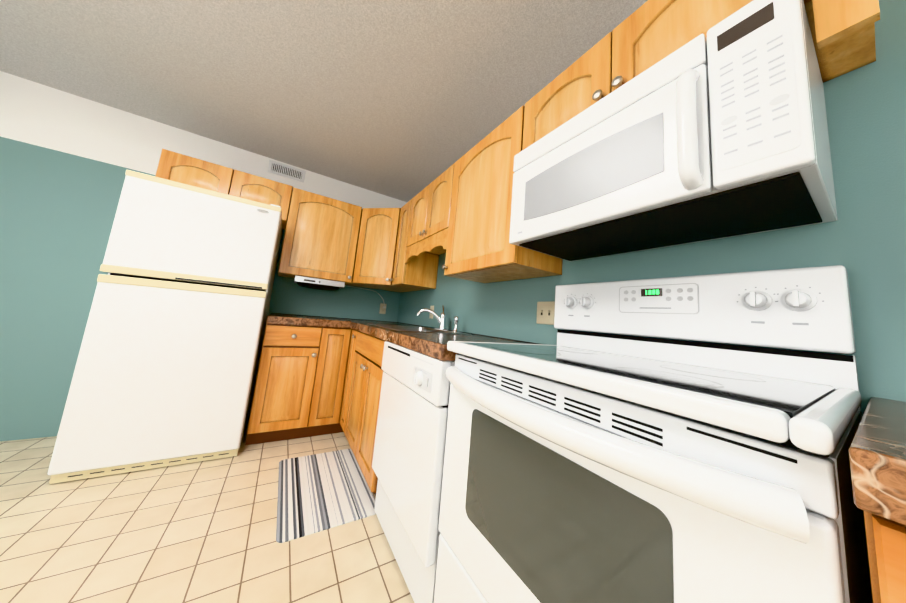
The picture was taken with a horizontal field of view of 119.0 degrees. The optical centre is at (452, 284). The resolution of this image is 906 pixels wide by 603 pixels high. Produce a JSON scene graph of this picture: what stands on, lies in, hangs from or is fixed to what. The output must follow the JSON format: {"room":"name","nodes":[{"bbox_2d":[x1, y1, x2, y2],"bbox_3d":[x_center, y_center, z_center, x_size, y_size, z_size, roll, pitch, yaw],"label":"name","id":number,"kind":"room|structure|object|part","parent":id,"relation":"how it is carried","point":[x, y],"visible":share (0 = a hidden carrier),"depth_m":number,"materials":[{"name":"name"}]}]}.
{"room":"kitchen","nodes":[
{"label":"kitchen","id":0,"kind":"room"},
{"bbox_2d":[0,71,406,440],"bbox_3d":[-2.165,-0.077,2.253,3.820,2.367,0.120,10,-9,-31],"label":"wall","id":1,"kind":"structure","parent":0,"point":[67,160],"depth_m":1.86,"materials":[{"name":"teal paint"}]},
{"bbox_2d":[155,149,234,194],"bbox_3d":[-2.017,-0.780,2.136,0.407,0.322,0.326,10,-9,-31],"label":"upper cabinet","id":2,"kind":"object","parent":1,"relation":"attached to","point":[173,166],"depth_m":2.00,"materials":[{"name":"brown wood"}]},
{"bbox_3d":[-1.937,-0.790,2.007,0.402,0.318,0.021,10,-9,-31],"label":"door","id":3,"kind":"part","parent":2,"relation":"part of","materials":[{"name":"brown wood"}]},
{"bbox_2d":[231,170,294,228],"bbox_3d":[-1.673,-0.722,2.347,0.407,0.322,0.326,10,-9,-31],"label":"upper cabinet","id":4,"kind":"object","parent":1,"relation":"attached to","point":[248,186],"depth_m":2.22,"materials":[{"name":"brown wood"}]},
{"bbox_3d":[-1.592,-0.732,2.219,0.402,0.318,0.021,10,-9,-31],"label":"door","id":5,"kind":"part","parent":4,"relation":"part of","materials":[{"name":"brown wood"}]},
{"bbox_2d":[268,160,305,181],"bbox_3d":[-1.614,-1.103,2.599,0.305,0.124,0.011,10,-9,-31],"label":"air vent","id":6,"kind":"object","parent":1,"relation":"in","point":[284,170],"visible":1,"depth_m":2.60,"materials":[{"name":"white"}]},
{"bbox_2d":[278,188,361,285],"bbox_3d":[-1.269,-0.423,2.578,0.596,0.765,0.326,10,-9,-31],"label":"upper cabinet","id":7,"kind":"object","parent":1,"relation":"attached to","point":[321,231],"depth_m":2.43,"materials":[{"name":"brown wood"}]},
{"bbox_3d":[-1.180,-0.435,2.437,0.592,0.761,0.051,10,-9,-31],"label":"door","id":8,"kind":"part","parent":7,"relation":"part of","materials":[{"name":"brown wood"}]},
{"bbox_2d":[294,275,385,307],"bbox_3d":[-1.068,0.097,2.671,0.921,0.203,0.298,10,-9,-31],"label":"radio","id":9,"kind":"object","parent":7,"relation":"attached to","point":[315,283],"visible":1,"depth_m":2.44,"materials":[{"name":"white plastic"}]},
{"bbox_3d":[-0.924,0.136,2.820,0.511,0.191,0.193,10,-9,-31],"label":"cord","id":10,"kind":"part","parent":9,"relation":"part of","materials":[{"name":"white plastic"}]},
{"bbox_2d":[379,303,385,313],"bbox_3d":[-0.790,0.274,3.013,0.070,0.115,0.006,10,-9,-31],"label":"electrical outlet","id":11,"kind":"object","parent":1,"relation":"attached to","point":[382,310],"visible":0.88,"depth_m":3.01,"materials":[{"name":"beige plastic"}]},
{"bbox_2d":[0,418,413,602],"bbox_3d":[-1.023,0.969,0.109,3.820,0.060,4.820,10,-9,-31],"label":"floor","id":12,"kind":"structure","parent":0,"point":[200,532],"depth_m":1.11,"materials":[{"name":"beige tile"}]},
{"bbox_2d":[47,170,282,483],"bbox_3d":[-1.810,0.245,1.910,0.760,1.704,0.706,10,-9,-31],"label":"refrigerator","id":13,"kind":"object","parent":12,"relation":"on","point":[166,367],"visible":1,"depth_m":1.59,"materials":[{"name":"white metal"}]},
{"bbox_3d":[-1.671,0.504,1.613,0.760,1.023,0.074,10,-9,-31],"label":"door","id":14,"kind":"part","parent":13,"relation":"part of","materials":[{"name":"white metal"}]},
{"bbox_3d":[-1.600,-0.308,1.720,0.760,0.593,0.074,10,-9,-31],"label":"door","id":15,"kind":"part","parent":13,"relation":"part of","materials":[{"name":"white metal"}]},
{"bbox_2d":[245,323,324,444],"bbox_3d":[-1.396,0.752,2.233,0.372,0.858,0.620,10,-9,-31],"label":"base cabinet","id":16,"kind":"object","parent":12,"relation":"on","point":[314,380],"depth_m":1.98,"materials":[{"name":"brown wood"}]},
{"bbox_3d":[-1.232,0.766,1.963,0.367,0.588,0.051,10,-9,-31],"label":"door","id":17,"kind":"part","parent":16,"relation":"part of","materials":[{"name":"brown wood"}]},
{"bbox_3d":[-1.198,0.390,2.013,0.367,0.150,0.051,10,-9,-31],"label":"drawer","id":18,"kind":"part","parent":16,"relation":"part of","materials":[{"name":"brown wood"}]},
{"bbox_2d":[266,313,349,327],"bbox_3d":[-1.266,0.311,2.333,0.570,0.060,0.648,10,-9,-31],"label":"countertop","id":19,"kind":"structure","parent":16,"relation":"on","point":[276,318],"depth_m":2.09,"materials":[{"name":"stone"}]},
{"bbox_2d":[276,449,375,542],"bbox_3d":[-0.745,1.148,1.542,0.450,0.006,0.714,10,-9,-31],"label":"kitchen mat","id":20,"kind":"object","parent":12,"relation":"on","point":[321,492],"visible":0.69,"depth_m":1.44,"materials":[{"name":"fabric"}]},
{"bbox_2d":[309,327,348,436],"bbox_3d":[-1.135,0.796,2.394,0.248,0.858,0.620,10,-9,-31],"label":"base cabinet","id":21,"kind":"object","parent":12,"relation":"on","point":[335,345],"depth_m":2.13,"materials":[{"name":"brown wood"}]},
{"bbox_3d":[-0.982,0.730,2.140,0.220,0.750,0.021,10,-9,-31],"label":"door","id":22,"kind":"part","parent":21,"relation":"part of","materials":[{"name":"brown wood"}]},
{"bbox_2d":[337,328,384,450],"bbox_3d":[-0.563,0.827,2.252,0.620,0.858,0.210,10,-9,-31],"label":"base cabinet","id":23,"kind":"object","parent":12,"relation":"on","point":[361,389],"depth_m":1.75,"materials":[{"name":"brown wood"}]},
{"bbox_3d":[-0.831,0.738,2.106,0.051,0.750,0.186,10,-9,-31],"label":"door","id":24,"kind":"part","parent":23,"relation":"part of","materials":[{"name":"brown wood"}]},
{"bbox_3d":[-0.688,0.798,1.857,0.051,0.592,0.367,10,-9,-31],"label":"door","id":25,"kind":"part","parent":23,"relation":"part of","materials":[{"name":"brown wood"}]},
{"bbox_3d":[-0.491,0.774,1.543,0.051,0.592,0.367,10,-9,-31],"label":"door","id":26,"kind":"part","parent":23,"relation":"part of","materials":[{"name":"brown wood"}]},
{"bbox_2d":[346,319,538,360],"bbox_3d":[-0.344,0.348,2.000,0.649,0.060,2.183,10,-9,-31],"label":"countertop","id":27,"kind":"structure","parent":23,"relation":"on","point":[434,345],"depth_m":1.33,"materials":[{"name":"stone"}]},
{"bbox_2d":[370,324,470,334],"bbox_3d":[-0.266,0.389,1.877,0.535,0.158,0.640,10,-9,-31],"label":"sink","id":28,"kind":"object","parent":27,"relation":"in","point":[412,328],"visible":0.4,"depth_m":2.08,"materials":[{"name":"silver metal"}]},
{"bbox_2d":[417,305,449,330],"bbox_3d":[-0.134,0.240,2.015,0.230,0.196,0.193,10,-9,-31],"label":"faucet","id":29,"kind":"object","parent":27,"relation":"on","point":[442,322],"visible":1,"depth_m":2.02,"materials":[{"name":"silver metal"}]},
{"bbox_2d":[452,316,458,331],"bbox_3d":[0.023,0.278,1.872,0.048,0.111,0.048,10,-9,-31],"label":"sprayer","id":30,"kind":"object","parent":27,"relation":"on","point":[456,320],"visible":1,"depth_m":1.86,"materials":[{"name":"silver metal"}]},
{"bbox_2d":[372,341,454,602],"bbox_3d":[0.000,0.737,1.265,0.621,0.837,0.618,10,-9,-31],"label":"dishwasher","id":31,"kind":"object","parent":12,"relation":"on","point":[409,450],"visible":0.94,"depth_m":1.00,"materials":[{"name":"white metal"}]},
{"bbox_3d":[-0.192,0.360,1.173,0.049,0.150,0.618,10,-9,-31],"label":"panel","id":32,"kind":"part","parent":31,"relation":"part of","materials":[{"name":"white plastic"}]},
{"bbox_2d":[434,265,872,602],"bbox_3d":[0.392,0.533,0.699,0.690,1.200,0.766,10,-9,-31],"label":"range","id":33,"kind":"object","parent":12,"relation":"on","point":[581,466],"visible":1,"depth_m":0.50,"materials":[{"name":"white metal"}]},
{"bbox_3d":[0.163,0.272,0.576,0.102,0.053,0.729,10,-9,-31],"label":"handle","id":34,"kind":"part","parent":33,"relation":"part of","materials":[{"name":"white metal"}]},
{"bbox_3d":[0.155,0.908,0.521,0.030,0.281,0.756,10,-9,-31],"label":"drawer","id":35,"kind":"part","parent":33,"relation":"part of","materials":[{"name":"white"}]},
{"bbox_2d":[446,340,861,455],"bbox_3d":[0.422,0.225,0.742,0.577,0.034,0.766,10,-9,-31],"label":"cooktop","id":36,"kind":"object","parent":33,"relation":"in","point":[801,414],"depth_m":0.46,"materials":[{"name":"white metal"}]},
{"bbox_3d":[0.187,0.519,0.571,0.036,0.489,0.756,10,-9,-31],"label":"door","id":37,"kind":"part","parent":33,"relation":"part of","materials":[{"name":"white metal"}]},
{"bbox_3d":[0.697,0.082,0.925,0.070,0.198,0.762,10,-9,-31],"label":"control panel","id":38,"kind":"part","parent":33,"relation":"part of","materials":[{"name":"white"}]},
{"bbox_2d":[864,511,905,602],"bbox_3d":[0.742,0.667,0.172,0.620,0.858,0.456,10,-9,-31],"label":"base cabinet","id":39,"kind":"object","parent":12,"relation":"on","point":[886,538],"depth_m":0.25,"materials":[{"name":"brown wood"}]},
{"bbox_2d":[849,397,905,525],"bbox_3d":[0.824,0.207,0.142,0.644,0.055,0.658,10,-9,-31],"label":"countertop","id":40,"kind":"structure","parent":39,"relation":"on","point":[877,453],"depth_m":0.25,"materials":[{"name":"stone"}]},
{"bbox_2d":[0,0,647,201],"bbox_3d":[-0.813,-1.428,0.425,3.820,0.060,4.820,10,-9,-31],"label":"ceiling","id":41,"kind":"structure","parent":0,"point":[405,100],"depth_m":1.55,"materials":[{"name":"white paint"}]},
{"bbox_2d":[397,0,905,416],"bbox_3d":[0.674,0.030,1.175,0.120,2.367,4.700,10,-9,-31],"label":"wall","id":42,"kind":"structure","parent":0,"point":[862,239],"depth_m":0.66,"materials":[{"name":"teal paint"}]},
{"bbox_2d":[351,208,414,291],"bbox_3d":[-0.681,-0.340,2.770,0.614,0.752,0.614,10,-9,-31],"label":"upper cabinet","id":43,"kind":"object","parent":42,"relation":"attached to","point":[375,242],"depth_m":2.55,"materials":[{"name":"brown wood"}]},
{"bbox_3d":[-0.733,-0.375,2.538,0.398,0.747,0.051,3,-8,13],"label":"door corner","id":44,"kind":"part","parent":43,"relation":"part of","materials":[{"name":"brown wood"}]},
{"bbox_2d":[391,200,438,290],"bbox_3d":[-0.327,-0.348,2.475,0.325,0.752,0.258,10,-9,-31],"label":"upper cabinet","id":45,"kind":"object","parent":42,"relation":"attached to","point":[417,270],"depth_m":2.36,"materials":[{"name":"brown wood"}]},
{"bbox_3d":[-0.467,-0.372,2.388,0.051,0.747,0.254,10,-9,-31],"label":"door","id":46,"kind":"part","parent":45,"relation":"part of","materials":[{"name":"brown wood"}]},
{"bbox_2d":[407,166,450,255],"bbox_3d":[-0.060,-0.533,2.092,0.325,0.441,0.688,10,-9,-31],"label":"upper cabinet","id":47,"kind":"object","parent":42,"relation":"attached to","point":[427,218],"depth_m":1.96,"materials":[{"name":"brown wood"}]},
{"bbox_3d":[-0.291,-0.545,2.150,0.051,0.436,0.341,10,-9,-31],"label":"door","id":48,"kind":"part","parent":47,"relation":"part of","materials":[{"name":"brown wood"}]},
{"bbox_3d":[-0.109,-0.568,1.859,0.051,0.436,0.341,10,-9,-31],"label":"door","id":49,"kind":"part","parent":47,"relation":"part of","materials":[{"name":"brown wood"}]},
{"bbox_2d":[429,306,433,318],"bbox_3d":[-0.193,0.249,2.401,0.006,0.115,0.070,10,-9,-31],"label":"electrical outlet","id":50,"kind":"object","parent":42,"relation":"attached to","point":[431,315],"visible":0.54,"depth_m":2.39,"materials":[{"name":"beige plastic"}]},
{"bbox_2d":[442,106,562,282],"bbox_3d":[0.270,-0.421,1.524,0.325,0.752,0.600,10,-9,-31],"label":"upper cabinet","id":51,"kind":"object","parent":42,"relation":"attached to","point":[458,212],"depth_m":1.38,"materials":[{"name":"brown wood"}]},
{"bbox_3d":[0.130,-0.445,1.437,0.051,0.747,0.595,10,-9,-31],"label":"door","id":52,"kind":"part","parent":51,"relation":"part of","materials":[{"name":"brown wood"}]},
{"bbox_2d":[536,302,554,324],"bbox_3d":[0.465,0.143,1.350,0.016,0.115,0.116,10,-9,-31],"label":"light switch","id":53,"kind":"object","parent":42,"relation":"attached to","point":[545,312],"visible":1,"depth_m":1.35,"materials":[{"name":"beige plastic"}]},
{"bbox_2d":[519,0,879,151],"bbox_3d":[0.675,-0.688,0.938,0.325,0.308,0.846,10,-9,-31],"label":"upper cabinet","id":54,"kind":"object","parent":42,"relation":"attached to","point":[842,31],"depth_m":0.78,"materials":[{"name":"brown wood"}]},
{"bbox_3d":[0.414,-0.697,1.044,0.051,0.303,0.386,10,-9,-31],"label":"door","id":55,"kind":"part","parent":54,"relation":"part of","materials":[{"name":"brown wood"}]},
{"bbox_2d":[509,0,837,260],"bbox_3d":[0.582,-0.349,0.876,0.450,0.385,0.733,10,-9,-31],"label":"over-the-range microwave","id":56,"kind":"object","parent":54,"relation":"attached to","point":[720,131],"visible":1,"depth_m":0.63,"materials":[{"name":"white"}]},
{"bbox_3d":[0.405,-0.330,0.842,0.029,0.304,0.602,10,-9,-31],"label":"door","id":57,"kind":"part","parent":56,"relation":"part of","materials":[{"name":"white plastic"}]},
{"bbox_3d":[0.604,-0.393,0.536,0.029,0.383,0.128,10,-9,-31],"label":"panel","id":58,"kind":"part","parent":56,"relation":"part of","materials":[{"name":"white plastic"}]},
{"bbox_3d":[0.620,-0.722,0.715,0.051,0.303,0.386,10,-9,-31],"label":"door","id":59,"kind":"part","parent":54,"relation":"part of","materials":[{"name":"brown wood"}]}
]}

